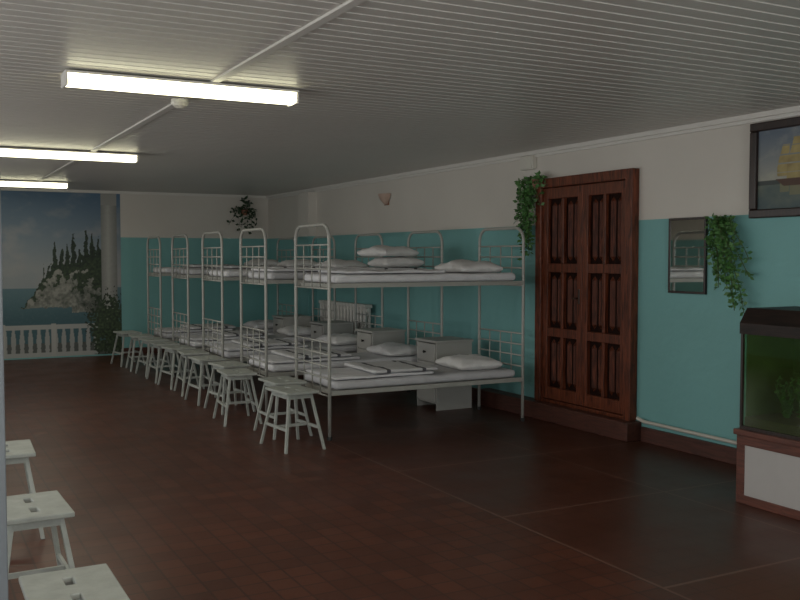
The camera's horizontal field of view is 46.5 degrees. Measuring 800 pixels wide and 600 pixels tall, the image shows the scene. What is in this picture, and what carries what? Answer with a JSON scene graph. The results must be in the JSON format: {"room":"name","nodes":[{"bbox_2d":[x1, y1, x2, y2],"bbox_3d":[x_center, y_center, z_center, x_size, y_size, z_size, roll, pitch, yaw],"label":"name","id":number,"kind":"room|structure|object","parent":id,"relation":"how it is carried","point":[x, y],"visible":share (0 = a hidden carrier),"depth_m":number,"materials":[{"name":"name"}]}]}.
{"room":"barracks dormitory","nodes":[
{"label":"barracks dormitory","id":0,"kind":"room"},
{"bbox_2d":[4,190,268,359],"bbox_3d":[-5.248,-0.390,13.824,7.180,2.500,0.150,-1,3,-28],"label":"wall","id":1,"kind":"structure","parent":0,"point":[142,216],"depth_m":14.68,"materials":[{"name":"paint"}]},
{"bbox_2d":[1,190,121,358],"bbox_3d":[-5.732,-0.364,13.479,3.300,2.440,0.001,-1,3,-28],"label":"mural","id":2,"kind":"object","parent":1,"relation":"attached to","point":[61,251],"visible":0.99,"depth_m":13.84},
{"bbox_2d":[0,187,265,197],"bbox_3d":[-5.221,-1.616,13.674,6.820,0.035,0.040,-1,3,-28],"label":"trim","id":3,"kind":"structure","parent":1,"relation":"attached to","point":[1,188],"depth_m":14.21,"materials":[{"name":"white paint"}]},
{"bbox_2d":[123,347,207,354],"bbox_3d":[-3.215,0.764,14.858,2.350,0.100,0.025,-1,3,-28],"label":"baseboard","id":4,"kind":"structure","parent":1,"relation":"attached to","point":[144,349],"depth_m":14.44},
{"bbox_2d":[227,195,256,233],"bbox_3d":[-2.537,-1.374,14.974,0.500,0.629,0.187,-1,3,-28],"label":"hanging plant","id":5,"kind":"object","parent":1,"relation":"hanging from","point":[244,212],"visible":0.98,"depth_m":14.98,"materials":[{"name":"green plant"}]},
{"bbox_2d":[0,0,799,195],"bbox_3d":[-1.313,-1.345,6.351,7.080,0.100,16.750,-1,3,-28],"label":"ceiling","id":6,"kind":"structure","parent":0,"point":[385,87],"depth_m":5.22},
{"bbox_2d":[0,180,67,188],"bbox_3d":[-5.023,-1.510,12.107,1.320,0.078,0.170,-1,3,-28],"label":"lamp","id":7,"kind":"object","parent":6,"relation":"attached to","point":[6,183],"visible":1,"depth_m":12.15,"materials":[{"name":"beige plastic"}]},
{"bbox_2d":[0,147,137,163],"bbox_3d":[-3.134,-1.353,8.698,1.320,0.078,0.170,-1,3,-28],"label":"lamp","id":8,"kind":"object","parent":6,"relation":"attached to","point":[4,151],"visible":1,"depth_m":8.65,"materials":[{"name":"beige plastic"}]},
{"bbox_2d":[61,69,298,106],"bbox_3d":[-1.218,-1.194,5.280,1.320,0.078,0.170,-1,3,-28],"label":"lamp","id":9,"kind":"object","parent":6,"relation":"attached to","point":[69,78],"visible":1,"depth_m":5.20,"materials":[{"name":"white paint"}]},
{"bbox_2d":[171,98,188,108],"bbox_3d":[-1.384,-1.232,5.848,0.110,0.055,0.110,-1,3,-28],"label":"smoke detector","id":10,"kind":"object","parent":6,"relation":"attached to","point":[179,103],"visible":1,"depth_m":5.81,"materials":[{"name":"white plastic"}]},
{"bbox_2d":[25,0,366,188],"bbox_3d":[-1.566,-1.284,6.248,0.045,0.012,16.580,-1,3,-28],"label":"trim","id":11,"kind":"structure","parent":6,"relation":"attached to","point":[348,5],"depth_m":4.61,"materials":[{"name":"white paint"}]},
{"bbox_2d":[4,350,799,599],"bbox_3d":[-1.325,1.261,6.493,7.180,0.120,16.900,-1,3,-28],"label":"floor","id":12,"kind":"structure","parent":0,"point":[405,500],"depth_m":5.74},
{"bbox_2d":[0,190,8,599],"bbox_3d":[-1.537,0.541,2.155,1.154,1.720,0.260,-1,3,-28],"label":"screen","id":13,"kind":"object","parent":12,"relation":"on","point":[4,595],"visible":1,"depth_m":2.40,"materials":[{"name":"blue paint"}]},
{"bbox_2d":[5,439,44,538],"bbox_3d":[-2.151,1.036,5.082,0.351,0.460,0.481,-1,3,-26],"label":"stool","id":14,"kind":"object","parent":12,"relation":"on","point":[17,451],"visible":0.73,"depth_m":4.97,"materials":[{"name":"white paint"}]},
{"bbox_2d":[7,490,81,599],"bbox_3d":[-1.550,1.090,3.918,0.351,0.460,0.481,-2,3,-30],"label":"stool","id":15,"kind":"object","parent":12,"relation":"on","point":[49,508],"visible":0.84,"depth_m":3.83,"materials":[{"name":"white paint"}]},
{"bbox_2d":[19,563,129,599],"bbox_3d":[-1.026,1.136,2.930,0.351,0.460,0.481,-1,3,-28],"label":"stool","id":16,"kind":"object","parent":12,"relation":"on","point":[94,582],"visible":1,"depth_m":2.95,"materials":[{"name":"white paint"}]},
{"bbox_2d":[110,330,145,366],"bbox_3d":[-3.797,0.671,12.972,0.351,0.460,0.481,-2,3,-34],"label":"stool","id":17,"kind":"object","parent":12,"relation":"on","point":[123,334],"visible":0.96,"depth_m":12.88,"materials":[{"name":"white paint"}]},
{"bbox_2d":[125,334,155,371],"bbox_3d":[-3.458,0.697,12.417,0.351,0.460,0.481,-1,3,-23],"label":"stool","id":18,"kind":"object","parent":12,"relation":"on","point":[134,337],"visible":0.84,"depth_m":12.30,"materials":[{"name":"white paint"}]},
{"bbox_2d":[135,337,171,376],"bbox_3d":[-3.145,0.722,11.870,0.351,0.460,0.481,-2,3,-31],"label":"stool","id":19,"kind":"object","parent":12,"relation":"on","point":[147,340],"visible":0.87,"depth_m":11.78,"materials":[{"name":"white paint"}]},
{"bbox_2d":[146,341,182,382],"bbox_3d":[-2.863,0.748,11.319,0.351,0.460,0.481,-1,3,-28],"label":"stool","id":20,"kind":"object","parent":12,"relation":"on","point":[157,344],"visible":0.84,"depth_m":11.22,"materials":[{"name":"white paint"}]},
{"bbox_2d":[157,345,198,389],"bbox_3d":[-2.573,0.772,10.794,0.351,0.460,0.481,-2,3,-32],"label":"stool","id":21,"kind":"object","parent":12,"relation":"on","point":[173,349],"visible":0.92,"depth_m":10.70,"materials":[{"name":"white paint"}]},
{"bbox_2d":[174,349,213,396],"bbox_3d":[-2.283,0.796,10.269,0.351,0.460,0.481,-1,3,-23],"label":"stool","id":22,"kind":"object","parent":12,"relation":"on","point":[196,352],"visible":0.94,"depth_m":10.14,"materials":[{"name":"white paint"}]},
{"bbox_2d":[184,355,230,405],"bbox_3d":[-2.000,0.825,9.650,0.351,0.460,0.481,-1,3,-29],"label":"stool","id":23,"kind":"object","parent":12,"relation":"on","point":[201,360],"visible":0.9,"depth_m":9.60,"materials":[{"name":"white paint"}]},
{"bbox_2d":[146,236,293,364],"bbox_3d":[-2.510,0.002,13.160,1.958,1.780,0.771,-1,3,-28],"label":"bunk bed","id":24,"kind":"object","parent":12,"relation":"on","point":[160,274],"visible":0.48,"depth_m":12.85,"materials":[{"name":"grey paint"}]},
{"bbox_2d":[153,267,214,272],"bbox_3d":[-2.510,-0.430,13.140,1.800,0.078,0.700,-1,3,-28],"label":"mattress","id":25,"kind":"object","parent":24,"relation":"on","point":[164,269],"visible":0.21,"depth_m":12.68,"materials":[{"name":"white fabric"}]},
{"bbox_2d":[184,264,232,266],"bbox_3d":[-2.673,-0.484,13.051,0.619,0.038,0.659,-1,3,-27],"label":"folded blanket","id":26,"kind":"object","parent":25,"relation":"on","point":[190,265],"visible":0.5,"depth_m":12.93,"materials":[{"name":"white fabric"}]},
{"bbox_2d":[244,259,279,265],"bbox_3d":[-1.980,-0.541,13.418,0.448,0.118,0.548,-1,3,-23],"label":"pillow","id":27,"kind":"object","parent":25,"relation":"on","point":[272,262],"visible":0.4,"depth_m":13.22,"materials":[{"name":"white fabric"}]},
{"bbox_2d":[155,327,273,338],"bbox_3d":[-2.510,0.449,13.181,1.800,0.078,0.700,-1,3,-28],"label":"mattress","id":28,"kind":"object","parent":24,"relation":"on","point":[164,335],"visible":0.17,"depth_m":12.66,"materials":[{"name":"white fabric"}]},
{"bbox_2d":[155,327,232,332],"bbox_3d":[-2.881,0.403,12.982,0.949,0.034,0.639,-1,3,-28],"label":"sheet","id":29,"kind":"object","parent":28,"relation":"on","point":[165,330],"visible":0.45,"depth_m":12.79,"materials":[{"name":"white fabric"}]},
{"bbox_2d":[181,323,235,328],"bbox_3d":[-2.701,0.363,13.075,0.619,0.038,0.659,-1,3,-27],"label":"folded blanket","id":30,"kind":"object","parent":29,"relation":"on","point":[192,326],"visible":0.71,"depth_m":12.91,"materials":[{"name":"white fabric"}]},
{"bbox_2d":[243,319,272,328],"bbox_3d":[-1.974,0.341,13.446,0.448,0.114,0.548,-1,3,-29],"label":"pillow","id":31,"kind":"object","parent":28,"relation":"on","point":[258,324],"visible":0.64,"depth_m":13.24,"materials":[{"name":"white fabric"}]},
{"bbox_2d":[204,361,255,414],"bbox_3d":[-1.675,0.849,9.121,0.351,0.460,0.481,-2,3,-32],"label":"stool","id":32,"kind":"object","parent":12,"relation":"on","point":[220,364],"visible":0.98,"depth_m":9.07,"materials":[{"name":"white paint"}]},
{"bbox_2d":[213,368,262,426],"bbox_3d":[-1.490,0.878,8.496,0.351,0.460,0.481,-1,3,-23],"label":"stool","id":33,"kind":"object","parent":12,"relation":"on","point":[237,373],"visible":1,"depth_m":8.38,"materials":[{"name":"white paint"}]},
{"bbox_2d":[171,234,335,381],"bbox_3d":[-1.868,0.058,11.951,1.958,1.780,0.771,-1,3,-28],"label":"bunk bed","id":34,"kind":"object","parent":12,"relation":"on","point":[187,276],"visible":0.46,"depth_m":11.66,"materials":[{"name":"grey paint"}]},
{"bbox_2d":[178,268,250,274],"bbox_3d":[-1.868,-0.374,11.931,1.800,0.078,0.700,-1,3,-28],"label":"mattress","id":35,"kind":"object","parent":34,"relation":"on","point":[192,271],"visible":0.23,"depth_m":11.33,"materials":[{"name":"white fabric"}]},
{"bbox_2d":[215,265,271,267],"bbox_3d":[-1.976,-0.429,11.871,0.619,0.038,0.659,-1,3,-29],"label":"folded blanket","id":36,"kind":"object","parent":35,"relation":"on","point":[224,266],"visible":0.56,"depth_m":11.63,"materials":[{"name":"white fabric"}]},
{"bbox_2d":[277,259,317,265],"bbox_3d":[-1.331,-0.482,12.194,0.448,0.114,0.548,-1,3,-24],"label":"pillow","id":37,"kind":"object","parent":35,"relation":"on","point":[299,261],"visible":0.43,"depth_m":11.99,"materials":[{"name":"white fabric"}]},
{"bbox_2d":[179,334,310,346],"bbox_3d":[-1.868,0.505,11.971,1.800,0.078,0.700,-1,3,-28],"label":"mattress","id":38,"kind":"object","parent":34,"relation":"on","point":[192,343],"visible":0.25,"depth_m":11.64,"materials":[{"name":"white fabric"}]},
{"bbox_2d":[181,334,264,340],"bbox_3d":[-2.239,0.458,11.772,0.949,0.034,0.639,-1,3,-28],"label":"sheet","id":39,"kind":"object","parent":38,"relation":"on","point":[197,337],"visible":0.52,"depth_m":11.58,"materials":[{"name":"white fabric"}]},
{"bbox_2d":[213,329,273,336],"bbox_3d":[-2.013,0.417,11.890,0.619,0.038,0.659,-1,3,-27],"label":"folded blanket","id":40,"kind":"object","parent":39,"relation":"on","point":[235,332],"visible":0.73,"depth_m":11.71,"materials":[{"name":"white fabric"}]},
{"bbox_2d":[277,325,310,335],"bbox_3d":[-1.347,0.393,12.264,0.448,0.118,0.548,-1,3,-23],"label":"pillow","id":41,"kind":"object","parent":38,"relation":"on","point":[288,330],"visible":0.73,"depth_m":12.06,"materials":[{"name":"white fabric"}]},
{"bbox_2d":[253,376,312,439],"bbox_3d":[-1.002,0.905,7.918,0.351,0.460,0.481,-1,3,-29],"label":"stool","id":42,"kind":"object","parent":12,"relation":"on","point":[280,380],"visible":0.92,"depth_m":7.84,"materials":[{"name":"white paint"}]},
{"bbox_2d":[272,314,311,333],"bbox_3d":[-1.513,0.560,12.938,0.450,0.685,0.430,-1,3,-28],"label":"nightstand","id":43,"kind":"object","parent":12,"relation":"on","point":[279,321],"visible":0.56,"depth_m":12.79,"materials":[{"name":"white paint"}]},
{"bbox_2d":[201,231,383,391],"bbox_3d":[-1.226,0.114,10.742,1.958,1.780,0.771,-1,3,-28],"label":"bunk bed","id":44,"kind":"object","parent":12,"relation":"on","point":[216,278],"visible":0.44,"depth_m":10.50,"materials":[{"name":"grey paint"}]},
{"bbox_2d":[209,269,251,276],"bbox_3d":[-1.226,-0.318,10.722,1.800,0.078,0.700,-1,3,-28],"label":"mattress","id":45,"kind":"object","parent":44,"relation":"on","point":[226,272],"visible":0.18,"depth_m":10.09,"materials":[{"name":"white fabric"}]},
{"bbox_2d":[255,266,324,267],"bbox_3d":[-1.276,-0.375,10.693,0.619,0.038,0.659,-1,3,-28],"label":"folded blanket","id":46,"kind":"object","parent":45,"relation":"on","point":[255,266],"visible":0.4,"depth_m":10.46,"materials":[{"name":"white fabric"}]},
{"bbox_2d":[315,259,367,267],"bbox_3d":[-0.699,-0.429,11.002,0.448,0.118,0.548,-2,3,-33],"label":"pillow","id":47,"kind":"object","parent":45,"relation":"on","point":[335,263],"visible":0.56,"depth_m":10.82,"materials":[{"name":"white fabric"}]},
{"bbox_2d":[210,342,356,357],"bbox_3d":[-1.226,0.561,10.762,1.800,0.078,0.700,-1,3,-28],"label":"mattress","id":48,"kind":"object","parent":44,"relation":"on","point":[345,348],"visible":0.34,"depth_m":10.49,"materials":[{"name":"white fabric"}]},
{"bbox_2d":[211,343,308,350],"bbox_3d":[-1.597,0.515,10.563,0.949,0.034,0.639,-1,3,-28],"label":"sheet","id":49,"kind":"object","parent":48,"relation":"on","point":[228,346],"visible":0.42,"depth_m":10.35,"materials":[{"name":"white fabric"}]},
{"bbox_2d":[232,338,300,346],"bbox_3d":[-1.527,0.477,10.599,0.619,0.038,0.659,-1,3,-27],"label":"folded blanket","id":50,"kind":"object","parent":49,"relation":"on","point":[271,341],"visible":0.79,"depth_m":10.44,"materials":[{"name":"white fabric"}]},
{"bbox_2d":[316,333,356,344],"bbox_3d":[-0.695,0.453,11.036,0.448,0.114,0.548,-2,3,-32],"label":"pillow","id":51,"kind":"object","parent":48,"relation":"on","point":[344,338],"visible":0.69,"depth_m":10.84,"materials":[{"name":"white fabric"}]},
{"bbox_2d":[260,385,325,453],"bbox_3d":[-0.854,0.931,7.362,0.351,0.460,0.481,-2,3,-32],"label":"stool","id":52,"kind":"object","parent":12,"relation":"on","point":[289,392],"visible":1,"depth_m":7.28,"materials":[{"name":"white paint"}]},
{"bbox_2d":[309,320,353,341],"bbox_3d":[-0.871,0.616,11.729,0.450,0.685,0.430,-1,3,-28],"label":"nightstand","id":53,"kind":"object","parent":12,"relation":"on","point":[318,328],"visible":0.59,"depth_m":11.58,"materials":[{"name":"white paint"}]},
{"bbox_2d":[239,228,442,412],"bbox_3d":[-0.585,0.170,9.533,1.958,1.780,0.771,-1,3,-28],"label":"bunk bed","id":54,"kind":"object","parent":12,"relation":"on","point":[265,281],"visible":0.59,"depth_m":9.22,"materials":[{"name":"grey paint"}]},
{"bbox_2d":[248,271,318,279],"bbox_3d":[-0.585,-0.262,9.512,1.800,0.078,0.700,-1,3,-28],"label":"mattress","id":55,"kind":"object","parent":54,"relation":"on","point":[270,275],"visible":0.2,"depth_m":8.89,"materials":[{"name":"white fabric"}]},
{"bbox_2d":[251,268,360,271],"bbox_3d":[-0.938,-0.309,9.323,0.949,0.034,0.639,-1,3,-28],"label":"sheet","id":56,"kind":"object","parent":55,"relation":"on","point":[255,269],"visible":0.56,"depth_m":8.96,"materials":[{"name":"white fabric"}]},
{"bbox_2d":[347,267,426,269],"bbox_3d":[-0.143,-0.331,9.744,0.619,0.038,0.659,-1,3,-28],"label":"folded blanket","id":57,"kind":"object","parent":55,"relation":"on","point":[367,268],"visible":0.48,"depth_m":9.52,"materials":[{"name":"white fabric"}]},
{"bbox_2d":[367,256,424,266],"bbox_3d":[-0.046,-0.408,9.772,0.448,0.114,0.548,-1,3,-23],"label":"pillow","id":58,"kind":"object","parent":57,"relation":"on","point":[396,261],"visible":0.99,"depth_m":9.57,"materials":[{"name":"white fabric"}]},
{"bbox_2d":[357,245,418,255],"bbox_3d":[-0.130,-0.519,9.753,0.448,0.118,0.548,-2,3,-36],"label":"pillow","id":59,"kind":"object","parent":58,"relation":"on","point":[378,250],"visible":0.98,"depth_m":9.59,"materials":[{"name":"white fabric"}]},
{"bbox_2d":[249,352,416,371],"bbox_3d":[-0.585,0.617,9.553,1.800,0.078,0.700,-1,3,-28],"label":"mattress","id":60,"kind":"object","parent":54,"relation":"on","point":[365,356],"visible":0.43,"depth_m":9.17,"materials":[{"name":"white fabric"}]},
{"bbox_2d":[250,354,360,363],"bbox_3d":[-0.956,0.570,9.354,0.949,0.034,0.639,-1,3,-28],"label":"sheet","id":61,"kind":"object","parent":60,"relation":"on","point":[272,358],"visible":0.42,"depth_m":9.14,"materials":[{"name":"white fabric"}]},
{"bbox_2d":[271,348,350,358],"bbox_3d":[-0.903,0.533,9.380,0.619,0.038,0.659,-1,3,-28],"label":"folded blanket","id":62,"kind":"object","parent":61,"relation":"on","point":[286,353],"visible":0.78,"depth_m":9.24,"materials":[{"name":"white fabric"}]},
{"bbox_2d":[367,342,416,355],"bbox_3d":[-0.046,0.507,9.814,0.448,0.118,0.548,-1,3,-28],"label":"pillow","id":63,"kind":"object","parent":60,"relation":"on","point":[388,348],"visible":0.89,"depth_m":9.63,"materials":[{"name":"white fabric"}]},
{"bbox_2d":[319,300,371,333],"bbox_3d":[-0.749,0.476,12.485,0.111,0.895,1.496,-1,3,-28],"label":"radiator","id":64,"kind":"object","parent":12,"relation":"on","point":[344,310],"visible":0.45,"depth_m":12.26,"materials":[{"name":"white metal"}]},
{"bbox_2d":[355,327,405,392],"bbox_3d":[-0.230,0.672,10.520,0.450,0.685,0.430,-1,3,-28],"label":"nightstand","id":65,"kind":"object","parent":12,"relation":"on","point":[366,337],"visible":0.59,"depth_m":10.37,"materials":[{"name":"white paint"}]},
{"bbox_2d":[294,223,524,440],"bbox_3d":[0.101,0.225,8.347,1.958,1.780,0.771,-1,3,-28],"label":"bunk bed","id":66,"kind":"object","parent":12,"relation":"on","point":[327,286],"visible":0.71,"depth_m":8.09,"materials":[{"name":"grey paint"}]},
{"bbox_2d":[304,272,514,282],"bbox_3d":[0.101,-0.207,8.327,1.800,0.078,0.700,-1,3,-28],"label":"mattress","id":67,"kind":"object","parent":66,"relation":"on","point":[446,276],"visible":0.87,"depth_m":8.01,"materials":[{"name":"white fabric"}]},
{"bbox_2d":[318,269,445,273],"bbox_3d":[-0.164,-0.257,8.184,0.949,0.034,0.639,-1,3,-28],"label":"sheet","id":68,"kind":"object","parent":67,"relation":"on","point":[352,271],"visible":0.96,"depth_m":7.96,"materials":[{"name":"white fabric"}]},
{"bbox_2d":[434,259,502,271],"bbox_3d":[0.631,-0.318,8.604,0.448,0.118,0.548,-1,3,-26],"label":"pillow","id":69,"kind":"object","parent":67,"relation":"on","point":[460,265],"visible":0.97,"depth_m":8.42,"materials":[{"name":"white fabric"}]},
{"bbox_2d":[305,365,514,389],"bbox_3d":[0.101,0.672,8.367,1.800,0.078,0.700,-1,3,-28],"label":"mattress","id":70,"kind":"object","parent":66,"relation":"on","point":[443,374],"visible":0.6,"depth_m":8.06,"materials":[{"name":"white fabric"}]},
{"bbox_2d":[306,367,433,379],"bbox_3d":[-0.270,0.626,8.168,0.949,0.034,0.639,-1,3,-28],"label":"sheet","id":71,"kind":"object","parent":70,"relation":"on","point":[346,373],"visible":0.57,"depth_m":7.97,"materials":[{"name":"white fabric"}]},
{"bbox_2d":[344,360,437,373],"bbox_3d":[-0.088,0.585,8.263,0.619,0.038,0.659,-1,3,-26],"label":"folded blanket","id":72,"kind":"object","parent":71,"relation":"on","point":[393,366],"visible":1,"depth_m":8.14,"materials":[{"name":"white fabric"}]},
{"bbox_2d":[435,354,502,369],"bbox_3d":[0.635,0.564,8.637,0.448,0.114,0.548,-1,3,-24],"label":"pillow","id":73,"kind":"object","parent":70,"relation":"on","point":[459,361],"visible":1,"depth_m":8.46,"materials":[{"name":"white fabric"}]},
{"bbox_2d":[415,336,472,410],"bbox_3d":[0.430,0.727,9.320,0.450,0.685,0.430,-1,3,-28],"label":"nightstand","id":74,"kind":"object","parent":12,"relation":"on","point":[429,349],"visible":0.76,"depth_m":9.17,"materials":[{"name":"white paint"}]},
{"bbox_2d":[733,428,799,520],"bbox_3d":[2.550,1.029,5.287,0.530,0.455,1.200,-1,3,-28],"label":"stand","id":75,"kind":"object","parent":12,"relation":"on","point":[767,466],"visible":0.88,"depth_m":5.48,"materials":[{"name":"brown wood"}]},
{"bbox_2d":[739,306,799,440],"bbox_3d":[2.548,0.435,5.253,0.480,0.735,1.170,-1,3,-28],"label":"aquarium","id":76,"kind":"object","parent":75,"relation":"on","point":[773,333],"visible":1,"depth_m":5.67,"materials":[{"name":"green glass"}]},
{"bbox_2d":[740,306,799,338],"bbox_3d":[2.548,0.145,5.240,0.480,0.155,1.170,-1,3,-28],"label":"hood","id":77,"kind":"object","parent":76,"relation":"attached to","point":[784,322],"depth_m":5.48,"materials":[{"name":"brown wood"}]},
{"bbox_2d":[774,375,799,417],"bbox_3d":[2.348,0.585,5.624,0.154,0.252,0.140,0,3,10],"label":"plant","id":78,"kind":"object","parent":76,"relation":"on","point":[786,411],"visible":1,"depth_m":5.61,"materials":[{"name":"green plant"}]},
{"bbox_2d":[790,371,799,418],"bbox_3d":[2.360,0.561,5.432,0.159,0.317,0.138,-1,3,-28],"label":"plant","id":79,"kind":"object","parent":76,"relation":"on","point":[796,390],"visible":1,"depth_m":5.43,"materials":[{"name":"green plant"}]},
{"bbox_2d":[268,116,799,447],"bbox_3d":[1.780,-0.124,8.077,0.150,2.500,16.600,-1,3,-28],"label":"wall","id":80,"kind":"structure","parent":0,"point":[689,345],"depth_m":7.57,"materials":[{"name":"paint"}]},
{"bbox_2d":[298,192,316,320],"bbox_3d":[-1.364,-0.354,13.706,0.130,2.440,0.400,-1,3,-28],"label":"pillar","id":81,"kind":"structure","parent":80,"relation":"attached to","point":[307,210],"depth_m":13.56,"materials":[{"name":"white paint"}]},
{"bbox_2d":[378,193,390,204],"bbox_3d":[-0.210,-1.243,11.502,0.114,0.140,0.239,-1,3,-28],"label":"wall sconce","id":82,"kind":"object","parent":80,"relation":"attached to","point":[384,197],"visible":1,"depth_m":11.45,"materials":[{"name":"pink glass"}]},
{"bbox_2d":[472,387,477,399],"bbox_3d":[-0.159,0.905,11.594,0.030,0.120,4.540,-1,3,-28],"label":"baseboard","id":83,"kind":"structure","parent":80,"relation":"attached to","point":[474,390],"depth_m":9.79,"materials":[{"name":"brown wood"}]},
{"bbox_2d":[520,155,536,170],"bbox_3d":[1.220,-1.306,8.858,0.058,0.130,0.200,-1,3,-28],"label":"junction box","id":84,"kind":"object","parent":80,"relation":"attached to","point":[526,162],"visible":1,"depth_m":8.81,"materials":[{"name":"white plastic"}]},
{"bbox_2d":[512,170,546,260],"bbox_3d":[1.226,-0.773,8.725,0.184,0.862,0.502,-1,3,-28],"label":"hanging plant","id":85,"kind":"object","parent":80,"relation":"attached to","point":[525,198],"visible":0.96,"depth_m":8.73,"materials":[{"name":"green plant"}]},
{"bbox_2d":[266,105,799,199],"bbox_3d":[1.694,-1.340,7.975,0.045,0.060,16.580,-1,3,-28],"label":"trim","id":86,"kind":"structure","parent":80,"relation":"attached to","point":[793,111],"depth_m":8.02,"materials":[{"name":"white paint"}]},
{"bbox_2d":[477,388,640,441],"bbox_3d":[1.381,1.028,8.553,0.160,0.155,2.240,-1,3,-28],"label":"trim","id":87,"kind":"structure","parent":80,"relation":"attached to","point":[607,426],"depth_m":8.25,"materials":[{"name":"brown wood"}]},
{"bbox_2d":[534,168,638,420],"bbox_3d":[1.597,-0.065,8.158,0.102,2.065,1.310,-1,3,-28],"label":"door","id":88,"kind":"structure","parent":80,"relation":"in","point":[587,225],"depth_m":8.10,"materials":[{"name":"red wood"}]},
{"bbox_2d":[636,416,736,444],"bbox_3d":[3.526,1.113,4.610,0.064,0.056,6.743,-1,3,-28],"label":"pipe","id":89,"kind":"object","parent":80,"relation":"attached to","point":[637,417],"visible":0.7,"depth_m":7.07,"materials":[{"name":"white metal"}]},
{"bbox_2d":[668,217,707,293],"bbox_3d":[2.194,-0.339,7.100,0.024,0.580,0.385,-1,3,-28],"label":"wall mirror","id":90,"kind":"object","parent":80,"relation":"attached to","point":[687,253],"visible":0.95,"depth_m":7.09,"materials":[{"name":"black mirror"}]},
{"bbox_2d":[641,427,736,464],"bbox_3d":[3.778,1.248,4.176,0.030,0.120,7.710,-1,3,-28],"label":"baseboard","id":91,"kind":"structure","parent":80,"relation":"attached to","point":[723,453],"depth_m":7.09,"materials":[{"name":"brown wood"}]},
{"bbox_2d":[703,213,753,315],"bbox_3d":[2.342,-0.262,6.640,0.184,0.740,0.423,-1,3,-28],"label":"hanging plant","id":92,"kind":"object","parent":80,"relation":"attached to","point":[722,263],"visible":1,"depth_m":6.62,"materials":[{"name":"green plant"}]},
{"bbox_2d":[748,116,799,218],"bbox_3d":[2.668,-0.886,6.157,0.045,0.660,0.860,-1,3,-28],"label":"framed painting","id":93,"kind":"object","parent":80,"relation":"attached to","point":[774,160],"visible":1,"depth_m":6.35,"materials":[{"name":"paint"}]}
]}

